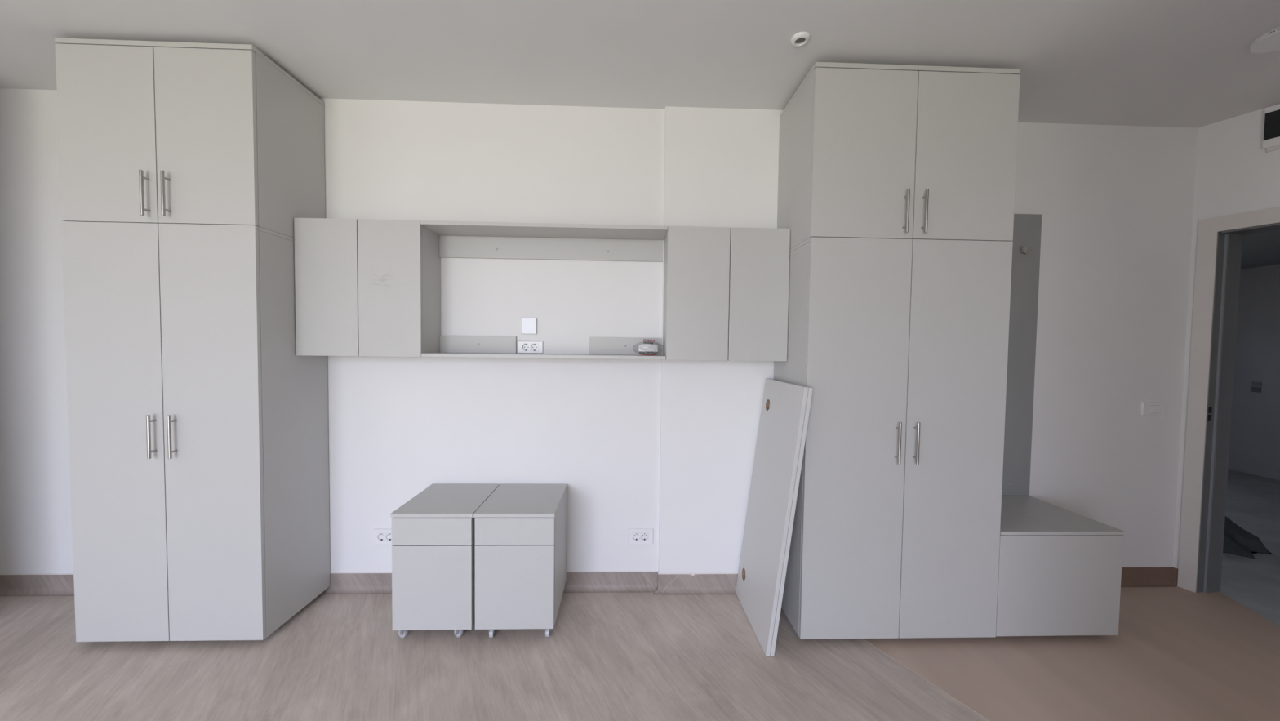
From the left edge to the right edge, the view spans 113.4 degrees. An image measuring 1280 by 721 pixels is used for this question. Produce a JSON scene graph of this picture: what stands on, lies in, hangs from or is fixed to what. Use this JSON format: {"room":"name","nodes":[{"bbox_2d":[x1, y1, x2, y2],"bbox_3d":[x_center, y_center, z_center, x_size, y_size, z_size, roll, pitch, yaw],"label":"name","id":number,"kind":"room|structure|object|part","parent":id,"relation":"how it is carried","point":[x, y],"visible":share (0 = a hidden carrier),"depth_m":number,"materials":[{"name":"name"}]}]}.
{"room":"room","nodes":[
{"label":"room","id":0,"kind":"room"},
{"bbox_2d":[0,88,1198,573],"bbox_3d":[-0.436,-0.047,2.413,7.505,2.641,0.275,1,2,-2],"label":"wall","id":1,"kind":"structure","parent":0,"point":[668,447],"depth_m":2.30,"materials":[{"name":"white paint"}]},
{"bbox_2d":[293,217,440,356],"bbox_3d":[-1.368,-0.354,2.147,0.598,0.660,0.223,1,2,-2],"label":"upper cabinet","id":2,"kind":"object","parent":1,"relation":"attached to","point":[363,287],"visible":0.86,"depth_m":2.04,"materials":[{"name":"grey laminate"}]},
{"bbox_3d":[-1.514,-0.352,2.039,0.294,0.660,0.018,1,2,-2],"label":"door","id":3,"kind":"part","parent":2,"relation":"part of","materials":[{"name":"grey laminate"}]},
{"bbox_3d":[-1.215,-0.349,2.049,0.297,0.660,0.018,1,2,-2],"label":"door","id":4,"kind":"part","parent":2,"relation":"part of","materials":[{"name":"grey laminate"}]},
{"bbox_3d":[-1.079,-0.351,2.166,0.018,0.660,0.204,1,2,-2],"label":"panel","id":5,"kind":"part","parent":2,"relation":"part of","materials":[{"name":"grey laminate"}]},
{"bbox_2d":[373,528,391,544],"bbox_3d":[-1.389,0.962,2.300,0.141,0.086,0.009,1,2,-2],"label":"wall socket","id":6,"kind":"object","parent":1,"relation":"attached to","point":[380,535],"visible":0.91,"depth_m":2.30,"materials":[{"name":"white plastic"}]},
{"bbox_2d":[521,317,536,333],"bbox_3d":[-0.602,-0.187,2.282,0.081,0.086,0.015,1,2,-2],"label":"cover","id":7,"kind":"object","parent":1,"relation":"attached to","point":[528,324],"visible":1,"depth_m":2.27,"materials":[{"name":"white plastic"}]},
{"bbox_2d":[517,340,543,353],"bbox_3d":[-0.596,-0.072,2.286,0.138,0.068,0.014,1,2,-2],"label":"wall socket","id":8,"kind":"object","parent":1,"relation":"attached to","point":[523,347],"visible":1,"depth_m":2.28,"materials":[{"name":"white plastic"}]},
{"bbox_2d":[420,220,667,359],"bbox_3d":[-0.470,-0.344,2.176,1.199,0.658,0.223,1,2,-2],"label":"open shelf","id":9,"kind":"object","parent":1,"relation":"attached to","point":[457,239],"visible":0.98,"depth_m":2.25,"materials":[{"name":"grey laminate"}]},
{"bbox_3d":[-0.873,-0.087,2.275,0.404,0.092,0.018,1,2,-2],"label":"rail","id":10,"kind":"part","parent":9,"relation":"part of","materials":[{"name":"grey laminate"}]},
{"bbox_3d":[-0.474,-0.024,2.187,1.198,0.018,0.223,1,2,-2],"label":"panel","id":11,"kind":"part","parent":9,"relation":"part of","materials":[{"name":"grey laminate"}]},
{"bbox_3d":[-0.466,-0.664,2.165,1.199,0.018,0.223,1,2,-2],"label":"panel","id":12,"kind":"part","parent":9,"relation":"part of","materials":[{"name":"grey laminate"}]},
{"bbox_3d":[-0.470,-0.602,2.270,1.199,0.114,0.018,1,2,-2],"label":"rail","id":13,"kind":"part","parent":9,"relation":"part of","materials":[{"name":"grey laminate"}]},
{"bbox_3d":[-0.079,-0.078,2.301,0.395,0.094,0.018,1,2,-2],"label":"rail","id":14,"kind":"part","parent":9,"relation":"part of","materials":[{"name":"grey laminate"}]},
{"bbox_2d":[638,338,657,355],"bbox_3d":[0.044,-0.069,2.194,0.164,0.085,0.094,1,2,-2],"label":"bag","id":15,"kind":"object","parent":9,"relation":"on","point":[651,347],"visible":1,"depth_m":2.16,"materials":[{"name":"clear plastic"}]},
{"bbox_2d":[0,566,1177,595],"bbox_3d":[-0.449,1.226,2.324,7.203,0.107,0.087,1,2,-2],"label":"baseboard","id":16,"kind":"structure","parent":1,"relation":"attached to","point":[577,581],"depth_m":2.34,"materials":[{"name":"grey wood"}]},
{"bbox_2d":[627,528,653,543],"bbox_3d":[0.003,0.980,2.345,0.142,0.088,0.009,1,2,-2],"label":"wall socket","id":17,"kind":"object","parent":1,"relation":"attached to","point":[635,535],"visible":1,"depth_m":2.34,"materials":[{"name":"white plastic"}]},
{"bbox_2d":[662,226,790,360],"bbox_3d":[0.436,-0.333,2.193,0.612,0.660,0.198,1,2,-2],"label":"upper cabinet","id":18,"kind":"object","parent":1,"relation":"attached to","point":[726,289],"visible":0.96,"depth_m":2.09,"materials":[{"name":"grey laminate"}]},
{"bbox_3d":[0.139,-0.337,2.193,0.018,0.660,0.179,1,2,-2],"label":"panel","id":19,"kind":"part","parent":18,"relation":"part of","materials":[{"name":"grey laminate"}]},
{"bbox_3d":[0.289,-0.331,2.098,0.309,0.660,0.018,1,2,-2],"label":"door","id":20,"kind":"part","parent":18,"relation":"part of","materials":[{"name":"grey laminate"}]},
{"bbox_3d":[0.595,-0.328,2.108,0.296,0.660,0.018,1,2,-2],"label":"door","id":21,"kind":"part","parent":18,"relation":"part of","materials":[{"name":"grey laminate"}]},
{"bbox_2d":[1001,213,1041,495],"bbox_3d":[1.953,-0.024,2.369,0.590,1.598,0.061,1,2,-2],"label":"panel","id":22,"kind":"object","parent":1,"relation":"attached to","point":[1027,228],"visible":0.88,"depth_m":2.39,"materials":[{"name":"grey laminate"}]},
{"bbox_2d":[1141,401,1164,416],"bbox_3d":[2.974,0.281,2.437,0.133,0.081,0.012,1,2,-2],"label":"light switch","id":23,"kind":"object","parent":1,"relation":"attached to","point":[1148,408],"visible":1,"depth_m":2.43,"materials":[{"name":"white plastic"}]},
{"bbox_2d":[0,0,1279,128],"bbox_3d":[0.793,-1.315,-0.384,9.750,0.120,5.850,1,2,-2],"label":"ceiling","id":24,"kind":"structure","parent":0,"point":[1142,63],"depth_m":1.78,"materials":[{"name":"white paint"}]},
{"bbox_2d":[791,31,809,46],"bbox_3d":[0.663,-1.324,1.740,0.075,0.014,0.075,1,2,-2],"label":"ceiling sensor","id":25,"kind":"object","parent":24,"relation":"attached to","point":[799,39],"visible":1,"depth_m":1.73,"materials":[{"name":"white plastic"}]},
{"bbox_2d":[1249,26,1279,53],"bbox_3d":[2.593,-1.293,1.671,0.198,0.022,0.198,1,2,-2],"label":"recessed light","id":26,"kind":"object","parent":24,"relation":"in","point":[1269,42],"visible":1,"depth_m":1.71,"materials":[{"name":"white plastic"}]},
{"bbox_2d":[1253,32,1279,53],"bbox_3d":[2.593,-1.286,1.671,0.181,0.008,0.181,1,2,-2],"label":"diffuser","id":27,"kind":"object","parent":26,"relation":"attached to","point":[1268,42],"depth_m":1.71,"materials":[{"name":"white plastic"}]},
{"bbox_2d":[0,468,1279,720],"bbox_3d":[2.087,1.411,1.145,12.200,0.121,9.772,1,2,-2],"label":"floor","id":28,"kind":"structure","parent":0,"point":[606,656],"depth_m":1.78,"materials":[{"name":"grey wood"}]},
{"bbox_2d":[61,221,330,641],"bbox_3d":[-2.073,0.337,2.026,0.801,1.860,0.459,1,2,-2],"label":"wardrobe","id":29,"kind":"object","parent":28,"relation":"on","point":[198,428],"visible":0.97,"depth_m":1.84,"materials":[{"name":"grey laminate"}]},
{"bbox_3d":[-2.269,0.325,1.832,0.394,1.827,0.018,1,2,-2],"label":"door","id":30,"kind":"part","parent":29,"relation":"part of","materials":[{"name":"grey laminate"}]},
{"bbox_3d":[-2.103,0.326,1.812,0.012,0.188,0.033,1,2,-2],"label":"handle","id":31,"kind":"part","parent":29,"relation":"part of","materials":[{"name":"metal"}]},
{"bbox_3d":[-2.017,0.327,1.815,0.012,0.188,0.033,1,2,-2],"label":"handle","id":32,"kind":"part","parent":29,"relation":"part of","materials":[{"name":"metal"}]},
{"bbox_2d":[54,37,325,238],"bbox_3d":[-2.057,-0.972,1.980,0.801,0.757,0.459,1,2,-2],"label":"upper cabinet","id":33,"kind":"object","parent":29,"relation":"on","point":[149,131],"visible":0.94,"depth_m":1.79,"materials":[{"name":"grey laminate"}]},
{"bbox_3d":[-2.253,-0.957,1.787,0.394,0.732,0.018,1,2,-2],"label":"door","id":34,"kind":"part","parent":33,"relation":"part of","materials":[{"name":"grey laminate"}]},
{"bbox_3d":[-2.090,-0.703,1.776,0.012,0.188,0.033,1,2,-2],"label":"handle","id":35,"kind":"part","parent":33,"relation":"part of","materials":[{"name":"metal"}]},
{"bbox_3d":[-2.004,-0.702,1.778,0.012,0.188,0.033,1,2,-2],"label":"handle","id":36,"kind":"part","parent":33,"relation":"part of","materials":[{"name":"metal"}]},
{"bbox_3d":[-2.052,-1.341,1.984,0.801,0.020,0.426,1,2,-2],"label":"panel","id":37,"kind":"part","parent":33,"relation":"part of","materials":[{"name":"grey laminate"}]},
{"bbox_3d":[-1.852,-0.952,1.800,0.402,0.732,0.018,1,2,-2],"label":"door","id":38,"kind":"part","parent":33,"relation":"part of","materials":[{"name":"grey laminate"}]},
{"bbox_3d":[-1.667,-0.958,2.020,0.018,0.736,0.407,1,2,-2],"label":"panel","id":39,"kind":"part","parent":33,"relation":"part of","materials":[{"name":"grey laminate"}]},
{"bbox_3d":[-1.868,0.329,1.845,0.402,1.827,0.018,1,2,-2],"label":"door","id":40,"kind":"part","parent":29,"relation":"part of","materials":[{"name":"grey laminate"}]},
{"bbox_3d":[-2.062,-0.585,2.020,0.801,0.016,0.407,1,2,-2],"label":"panel","id":41,"kind":"part","parent":29,"relation":"part of","materials":[{"name":"grey laminate"}]},
{"bbox_3d":[-1.683,0.333,2.065,0.018,1.811,0.407,1,2,-2],"label":"panel","id":42,"kind":"part","parent":29,"relation":"part of","materials":[{"name":"grey laminate"}]},
{"bbox_2d":[390,484,499,637],"bbox_3d":[-0.949,0.980,2.110,0.364,0.596,0.409,1,2,-2],"label":"drawer pedestal","id":43,"kind":"object","parent":28,"relation":"on","point":[433,531],"visible":0.73,"depth_m":1.91,"materials":[{"name":"grey laminate"}]},
{"bbox_3d":[-0.944,1.031,1.916,0.355,0.388,0.018,1,2,-2],"label":"drawer","id":44,"kind":"part","parent":43,"relation":"part of","materials":[{"name":"grey laminate"}]},
{"bbox_3d":[-0.940,0.772,1.907,0.355,0.122,0.018,1,2,-2],"label":"drawer","id":45,"kind":"part","parent":43,"relation":"part of","materials":[{"name":"grey laminate"}]},
{"bbox_3d":[-0.945,0.691,2.099,0.364,0.018,0.409,1,2,-2],"label":"panel","id":46,"kind":"part","parent":43,"relation":"part of","materials":[{"name":"grey laminate"}]},
{"bbox_3d":[-0.780,0.961,2.124,0.018,0.518,0.389,1,2,-2],"label":"panel","id":47,"kind":"part","parent":43,"relation":"part of","materials":[{"name":"grey laminate"}]},
{"bbox_2d":[473,484,567,637],"bbox_3d":[-0.581,0.984,2.122,0.364,0.596,0.409,1,2,-2],"label":"drawer pedestal","id":48,"kind":"object","parent":28,"relation":"on","point":[521,529],"visible":1,"depth_m":1.92,"materials":[{"name":"grey laminate"}]},
{"bbox_3d":[-0.573,1.035,1.928,0.358,0.388,0.018,1,2,-2],"label":"drawer","id":49,"kind":"part","parent":48,"relation":"part of","materials":[{"name":"grey laminate"}]},
{"bbox_3d":[-0.570,0.777,1.919,0.358,0.122,0.018,1,2,-2],"label":"drawer","id":50,"kind":"part","parent":48,"relation":"part of","materials":[{"name":"grey laminate"}]},
{"bbox_3d":[-0.577,0.695,2.111,0.364,0.018,0.409,1,2,-2],"label":"panel","id":51,"kind":"part","parent":48,"relation":"part of","materials":[{"name":"grey laminate"}]},
{"bbox_3d":[-0.408,0.965,2.136,0.018,0.518,0.389,1,2,-2],"label":"panel","id":52,"kind":"part","parent":48,"relation":"part of","materials":[{"name":"grey laminate"}]},
{"bbox_2d":[735,377,808,656],"bbox_3d":[0.631,0.702,2.081,0.161,1.193,0.482,1,2,-3],"label":"board","id":53,"kind":"object","parent":28,"relation":"on","point":[780,424],"visible":1,"depth_m":2.01,"materials":[{"name":"grey laminate"}]},
{"bbox_2d":[773,236,1013,639],"bbox_3d":[1.198,0.378,2.107,0.921,1.854,0.462,1,2,-2],"label":"wardrobe","id":54,"kind":"object","parent":28,"relation":"on","point":[901,345],"visible":0.96,"depth_m":1.91,"materials":[{"name":"grey laminate"}]},
{"bbox_3d":[0.747,0.366,2.118,0.018,1.807,0.409,1,2,-2],"label":"panel","id":55,"kind":"part","parent":54,"relation":"part of","materials":[{"name":"grey laminate"}]},
{"bbox_3d":[1.209,-0.541,2.100,0.921,0.016,0.409,1,2,-2],"label":"panel","id":56,"kind":"part","parent":54,"relation":"part of","materials":[{"name":"grey laminate"}]},
{"bbox_3d":[0.974,0.366,1.909,0.458,1.822,0.018,1,2,-2],"label":"door","id":57,"kind":"part","parent":54,"relation":"part of","materials":[{"name":"grey laminate"}]},
{"bbox_3d":[1.160,0.371,1.890,0.012,0.188,0.033,1,2,-2],"label":"handle","id":58,"kind":"part","parent":54,"relation":"part of","materials":[{"name":"metal"}]},
{"bbox_2d":[777,62,1020,249],"bbox_3d":[1.215,-0.926,2.063,0.921,0.755,0.466,1,2,-2],"label":"upper cabinet","id":59,"kind":"object","parent":54,"relation":"on","point":[866,150],"visible":0.89,"depth_m":1.86,"materials":[{"name":"grey laminate"}]},
{"bbox_3d":[0.763,-0.922,2.075,0.018,0.734,0.414,1,2,-2],"label":"panel","id":60,"kind":"part","parent":59,"relation":"part of","materials":[{"name":"grey laminate"}]},
{"bbox_3d":[0.991,-0.911,1.865,0.458,0.730,0.018,1,2,-2],"label":"door","id":61,"kind":"part","parent":59,"relation":"part of","materials":[{"name":"grey laminate"}]},
{"bbox_3d":[1.219,-1.294,2.066,0.921,0.020,0.433,1,2,-2],"label":"panel","id":62,"kind":"part","parent":59,"relation":"part of","materials":[{"name":"grey laminate"}]},
{"bbox_3d":[1.173,-0.656,1.854,0.012,0.188,0.033,1,2,-2],"label":"handle","id":63,"kind":"part","parent":59,"relation":"part of","materials":[{"name":"metal"}]},
{"bbox_3d":[1.257,-0.655,1.857,0.012,0.188,0.033,1,2,-2],"label":"handle","id":64,"kind":"part","parent":59,"relation":"part of","materials":[{"name":"metal"}]},
{"bbox_3d":[1.452,-0.906,1.879,0.457,0.730,0.018,1,2,-2],"label":"door","id":65,"kind":"part","parent":59,"relation":"part of","materials":[{"name":"grey laminate"}]},
{"bbox_3d":[1.244,0.372,1.893,0.012,0.188,0.033,1,2,-2],"label":"handle","id":66,"kind":"part","parent":54,"relation":"part of","materials":[{"name":"metal"}]},
{"bbox_3d":[1.435,0.372,1.924,0.457,1.822,0.018,1,2,-2],"label":"door","id":67,"kind":"part","parent":54,"relation":"part of","materials":[{"name":"grey laminate"}]},
{"bbox_2d":[995,495,1124,635],"bbox_3d":[1.947,1.047,2.193,0.594,0.530,0.477,1,2,-2],"label":"bench","id":68,"kind":"object","parent":28,"relation":"on","point":[1060,569],"visible":0.62,"depth_m":1.96,"materials":[{"name":"grey laminate"}]},
{"bbox_3d":[1.803,0.789,2.172,0.296,0.016,0.462,1,2,-2],"label":"seat panel","id":69,"kind":"part","parent":68,"relation":"part of","materials":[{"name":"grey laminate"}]},
{"bbox_3d":[2.100,0.792,2.182,0.296,0.016,0.462,1,2,-2],"label":"seat panel","id":70,"kind":"part","parent":68,"relation":"part of","materials":[{"name":"grey laminate"}]},
{"bbox_2d":[1222,515,1271,558],"bbox_3d":[4.135,1.150,3.144,0.660,0.320,0.627,3,3,45],"label":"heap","id":71,"kind":"object","parent":28,"relation":"on","point":[1237,540],"visible":0.27,"depth_m":2.92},
{"bbox_2d":[1173,103,1279,568],"bbox_3d":[4.294,0.105,-0.211,0.185,2.641,5.771,0,2,-22],"label":"wall","id":72,"kind":"structure","parent":0,"point":[1234,175],"depth_m":2.30,"materials":[{"name":"white paint"}]},
{"bbox_2d":[1177,206,1279,592],"bbox_3d":[3.435,0.282,1.940,0.167,2.115,1.106,0,2,-22],"label":"door frame","id":73,"kind":"structure","parent":72,"relation":"in","point":[1220,239],"depth_m":2.37,"materials":[{"name":"grey wood"}]},
{"bbox_3d":[3.170,0.263,2.393,0.012,2.115,0.067,0,2,-22],"label":"casing","id":74,"kind":"part","parent":73,"relation":"part of","materials":[{"name":"white wood"}]},
{"bbox_3d":[3.195,0.320,2.361,0.024,0.033,0.002,0,2,-11],"label":"strike plate","id":75,"kind":"part","parent":73,"relation":"part of","materials":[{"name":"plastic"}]},
{"bbox_3d":[3.196,0.277,2.360,0.024,0.034,0.002,0,2,-11],"label":"strike plate","id":76,"kind":"part","parent":73,"relation":"part of","materials":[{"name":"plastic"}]},
{"bbox_3d":[3.389,-0.733,1.844,0.012,0.081,1.038,0,2,-22],"label":"casing","id":77,"kind":"part","parent":73,"relation":"part of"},
{"bbox_3d":[3.344,-1.198,1.915,0.006,0.136,0.574,0,2,-22],"label":"panel","id":78,"kind":"part","parent":72,"relation":"part of","materials":[{"name":"black"}]},
{"bbox_2d":[1227,263,1279,480],"bbox_3d":[6.769,0.004,2.796,0.150,2.704,7.600,1,2,8],"label":"wall","id":79,"kind":"structure","parent":0,"point":[1255,430],"depth_m":4.75,"materials":[{"name":"paint"}]},
{"bbox_2d":[1251,381,1262,392],"bbox_3d":[6.952,0.299,4.746,0.012,0.115,0.076,1,2,8],"label":"switch","id":80,"kind":"object","parent":79,"relation":"attached to","point":[1253,383],"visible":1,"depth_m":4.74,"materials":[{"name":"grey plastic"}]},
{"bbox_2d":[1251,386,1261,392],"bbox_3d":[6.952,0.329,4.747,0.012,0.055,0.076,1,2,8],"label":"switch plate","id":81,"kind":"object","parent":80,"relation":"attached to","point":[1253,388],"depth_m":4.74,"materials":[{"name":"grey plastic"}]},
{"bbox_2d":[1251,381,1262,386],"bbox_3d":[6.953,0.266,4.745,0.012,0.050,0.076,1,2,8],"label":"switch plate","id":82,"kind":"object","parent":80,"relation":"attached to","point":[1253,384],"depth_m":4.74,"materials":[{"name":"plastic"}]},
{"bbox_2d":[1240,229,1279,269],"bbox_3d":[5.612,-1.060,2.658,4.714,0.118,6.400,1,2,-2],"label":"ceiling","id":83,"kind":"structure","parent":0,"point":[1263,248],"depth_m":3.96,"materials":[{"name":"paint"}]}
]}

